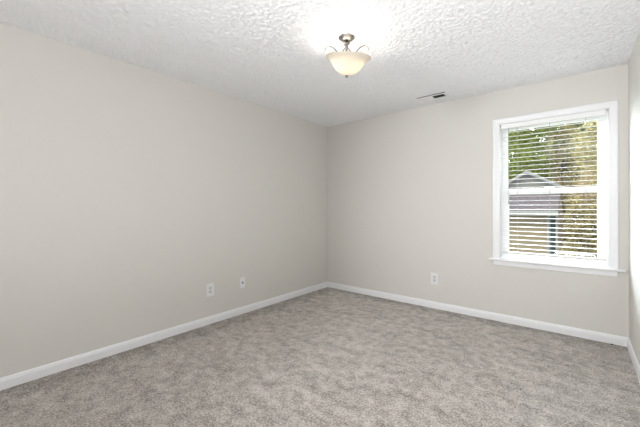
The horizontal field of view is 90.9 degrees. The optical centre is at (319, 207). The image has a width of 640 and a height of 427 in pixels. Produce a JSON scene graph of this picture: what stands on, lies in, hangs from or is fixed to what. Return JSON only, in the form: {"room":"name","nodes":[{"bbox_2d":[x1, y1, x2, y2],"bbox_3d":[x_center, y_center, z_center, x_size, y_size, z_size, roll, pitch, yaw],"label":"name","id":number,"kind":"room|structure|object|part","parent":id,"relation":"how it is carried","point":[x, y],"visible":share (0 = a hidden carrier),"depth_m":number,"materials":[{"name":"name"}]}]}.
{"room":"empty bedroom","nodes":[
{"label":"empty bedroom","id":0,"kind":"room"},
{"bbox_2d":[0,22,326,377],"bbox_3d":[-1.665,-0.016,2.759,0.150,2.440,5.700,0,0,39],"label":"wall","id":1,"kind":"structure","parent":0,"point":[127,190],"depth_m":2.69,"materials":[{"name":"white paint"}]},
{"bbox_2d":[0,282,326,390],"bbox_3d":[-1.599,1.164,2.707,0.014,0.079,5.400,0,0,39],"label":"baseboard","id":2,"kind":"structure","parent":1,"relation":"attached to","point":[25,376],"depth_m":2.69,"materials":[{"name":"white paint"}]},
{"bbox_2d":[206,283,213,296],"bbox_3d":[-1.140,0.850,3.270,0.009,0.132,0.088,0,0,39],"label":"electrical outlet","id":3,"kind":"object","parent":1,"relation":"attached to","point":[209,287],"visible":1,"depth_m":3.27,"materials":[{"name":"white plastic"}]},
{"bbox_2d":[240,277,244,287],"bbox_3d":[-0.879,0.850,3.582,0.016,0.120,0.070,0,0,39],"label":"cable jack","id":4,"kind":"object","parent":1,"relation":"attached to","point":[242,280],"visible":1,"depth_m":3.58,"materials":[{"name":"white plastic"}]},
{"bbox_2d":[0,287,639,426],"bbox_3d":[-0.331,1.261,1.665,3.595,0.120,5.700,0,0,39],"label":"floor","id":5,"kind":"structure","parent":0,"point":[325,357],"depth_m":2.25,"materials":[{"name":"beige carpet"}]},
{"bbox_2d":[0,0,639,126],"bbox_3d":[-0.337,-1.311,1.665,3.595,0.157,5.700,0,0,39],"label":"ceiling","id":6,"kind":"structure","parent":0,"point":[271,54],"depth_m":2.33,"materials":[{"name":"white paint"}]},
{"bbox_2d":[324,33,370,77],"bbox_3d":[0.204,-1.098,2.286,0.323,0.284,0.326,0,0,39],"label":"ceiling light","id":7,"kind":"object","parent":6,"relation":"attached to","point":[346,63],"visible":1,"depth_m":2.23,"materials":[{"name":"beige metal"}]},
{"bbox_3d":[0.201,-1.033,2.300,0.328,0.126,0.328,15,17,38],"label":"lamp shade","id":8,"kind":"part","parent":7,"relation":"part of","materials":[{"name":"white glass"}]},
{"bbox_2d":[417,92,447,101],"bbox_3d":[1.252,-1.235,3.506,0.306,0.021,0.139,0,0,39],"label":"ceiling vent","id":9,"kind":"object","parent":6,"relation":"in","point":[443,94],"visible":1,"depth_m":3.50,"materials":[{"name":"white metal"}]},
{"bbox_2d":[327,64,628,337],"bbox_3d":[1.427,-0.023,3.810,3.295,2.440,0.150,0,0,39],"label":"wall","id":10,"kind":"structure","parent":0,"point":[410,192],"depth_m":3.64,"materials":[{"name":"white paint"}]},
{"bbox_2d":[431,272,437,284],"bbox_3d":[1.367,0.843,3.759,0.088,0.136,0.009,0,0,39],"label":"electrical outlet","id":11,"kind":"object","parent":10,"relation":"attached to","point":[434,276],"visible":1,"depth_m":3.75,"materials":[{"name":"white plastic"}]},
{"bbox_2d":[327,282,627,346],"bbox_3d":[1.378,1.157,3.747,3.295,0.079,0.014,0,0,39],"label":"baseboard","id":12,"kind":"structure","parent":10,"relation":"attached to","point":[566,330],"depth_m":3.32,"materials":[{"name":"white paint"}]},
{"bbox_2d":[489,100,625,276],"bbox_3d":[2.271,-0.170,3.103,1.054,1.542,0.232,0,0,39],"label":"window","id":13,"kind":"structure","parent":10,"relation":"in","point":[500,200],"depth_m":2.95,"materials":[{"name":"white paint"}]},
{"bbox_2d":[501,109,606,260],"bbox_3d":[2.245,-0.203,3.077,0.826,1.352,0.074,0,0,39],"label":"window blind","id":14,"kind":"object","parent":13,"relation":"attached to","point":[603,112],"visible":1,"depth_m":3.05,"materials":[{"name":"white plastic"}]},
{"bbox_3d":[1.962,-0.437,3.272,0.010,0.795,0.015,0,0,39],"label":"pull cord","id":15,"kind":"part","parent":14,"relation":"part of","materials":[{"name":"white fabric"}]},
{"bbox_3d":[2.251,-0.189,3.084,0.002,1.292,0.055,0,0,39],"label":"ladder cord","id":16,"kind":"part","parent":14,"relation":"part of","materials":[{"name":"white fabric"}]},
{"bbox_3d":[2.252,0.465,3.084,0.818,0.016,0.050,0,0,39],"label":"rail","id":17,"kind":"part","parent":14,"relation":"part of","materials":[{"name":"white plastic"}]},
{"bbox_3d":[2.303,-0.516,3.150,0.856,0.731,0.026,0,0,39],"label":"sash","id":18,"kind":"part","parent":13,"relation":"part of","materials":[{"name":"white plastic"}]},
{"bbox_3d":[2.285,0.168,3.127,0.856,0.730,0.026,0,0,39],"label":"sash","id":19,"kind":"part","parent":13,"relation":"part of","materials":[{"name":"white plastic"}]},
{"bbox_2d":[628,31,639,364],"bbox_3d":[0.997,-0.022,0.572,0.150,2.440,5.700,0,0,39],"label":"wall","id":20,"kind":"structure","parent":0,"point":[634,62],"depth_m":2.42,"materials":[{"name":"white paint"}]},
{"bbox_2d":[627,338,639,382],"bbox_3d":[0.937,1.158,0.624,0.014,0.079,5.400,0,0,39],"label":"baseboard","id":21,"kind":"structure","parent":20,"relation":"attached to","point":[635,362],"depth_m":2.38,"materials":[{"name":"white paint"}]},
{"label":"outside","id":22,"kind":"structure","parent":0,"visible":0},
{"bbox_3d":[21.016,3.554,27.100,60.000,0.199,60.000,0,0,39],"label":"ground","id":23,"kind":"structure","parent":22,"visible":0},
{"bbox_2d":[509,125,558,180],"bbox_3d":[16.003,-2.665,25.455,6.379,12.770,4.214,0,0,27],"label":"deciduous tree","id":24,"kind":"object","parent":23,"relation":"on","point":[533,164],"visible":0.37,"depth_m":24.27,"materials":[{"name":"green plant"}]},
{"bbox_2d":[509,188,563,262],"bbox_3d":[7.360,1.324,17.606,9.750,4.520,5.860,0,0,39],"label":"neighbor house","id":25,"kind":"structure","parent":23,"relation":"on","point":[514,202],"depth_m":13.20,"materials":[{"name":"beige"}]},
{"bbox_3d":[9.379,1.459,12.713,0.220,2.240,0.020,0,0,39],"label":"glass","id":26,"kind":"part","parent":25,"relation":"part of","materials":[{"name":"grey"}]},
{"bbox_2d":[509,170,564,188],"bbox_3d":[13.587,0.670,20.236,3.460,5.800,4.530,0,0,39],"label":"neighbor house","id":27,"kind":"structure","parent":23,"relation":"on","point":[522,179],"depth_m":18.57,"materials":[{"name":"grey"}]},
{"bbox_2d":[534,123,590,194],"bbox_3d":[18.612,-2.397,24.138,3.918,12.220,3.307,0,0,39],"label":"deciduous tree","id":28,"kind":"object","parent":23,"relation":"on","point":[560,162],"visible":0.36,"depth_m":23.77,"materials":[{"name":"green plant"}]},
{"bbox_2d":[553,176,578,255],"bbox_3d":[16.963,0.705,22.524,2.598,6.026,2.063,0,0,39],"label":"shrub","id":29,"kind":"object","parent":23,"relation":"on","point":[559,179],"visible":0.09,"depth_m":21.99,"materials":[{"name":"green plant"}]},
{"bbox_2d":[540,120,596,244],"bbox_3d":[22.315,-3.525,28.744,6.244,14.466,4.881,0,0,21],"label":"deciduous tree","id":30,"kind":"object","parent":23,"relation":"on","point":[582,124],"visible":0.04,"depth_m":27.75,"materials":[{"name":"green plant"}]},
{"bbox_2d":[556,195,604,266],"bbox_3d":[9.014,1.623,10.917,1.510,4.230,1.529,0,0,-24],"label":"shrub","id":31,"kind":"object","parent":23,"relation":"on","point":[585,226],"visible":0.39,"depth_m":10.85,"materials":[{"name":"green plant"}]},
{"bbox_2d":[566,156,596,256],"bbox_3d":[19.397,-0.007,22.037,4.194,7.440,2.534,0,0,39],"label":"shrub","id":32,"kind":"object","parent":23,"relation":"on","point":[574,168],"visible":0.09,"depth_m":22.40,"materials":[{"name":"green plant"}]},
{"bbox_2d":[567,120,596,197],"bbox_3d":[16.212,-1.436,16.762,4.766,10.305,3.978,0,0,44],"label":"deciduous tree","id":33,"kind":"object","parent":23,"relation":"on","point":[579,150],"visible":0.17,"depth_m":17.33,"materials":[{"name":"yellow plant"}]},
{"bbox_2d":[561,164,603,266],"bbox_3d":[12.024,0.922,13.168,2.273,5.606,3.100,0,0,-44],"label":"shrub","id":34,"kind":"object","parent":23,"relation":"on","point":[585,200],"visible":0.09,"depth_m":13.49,"materials":[{"name":"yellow plant"}]}
]}

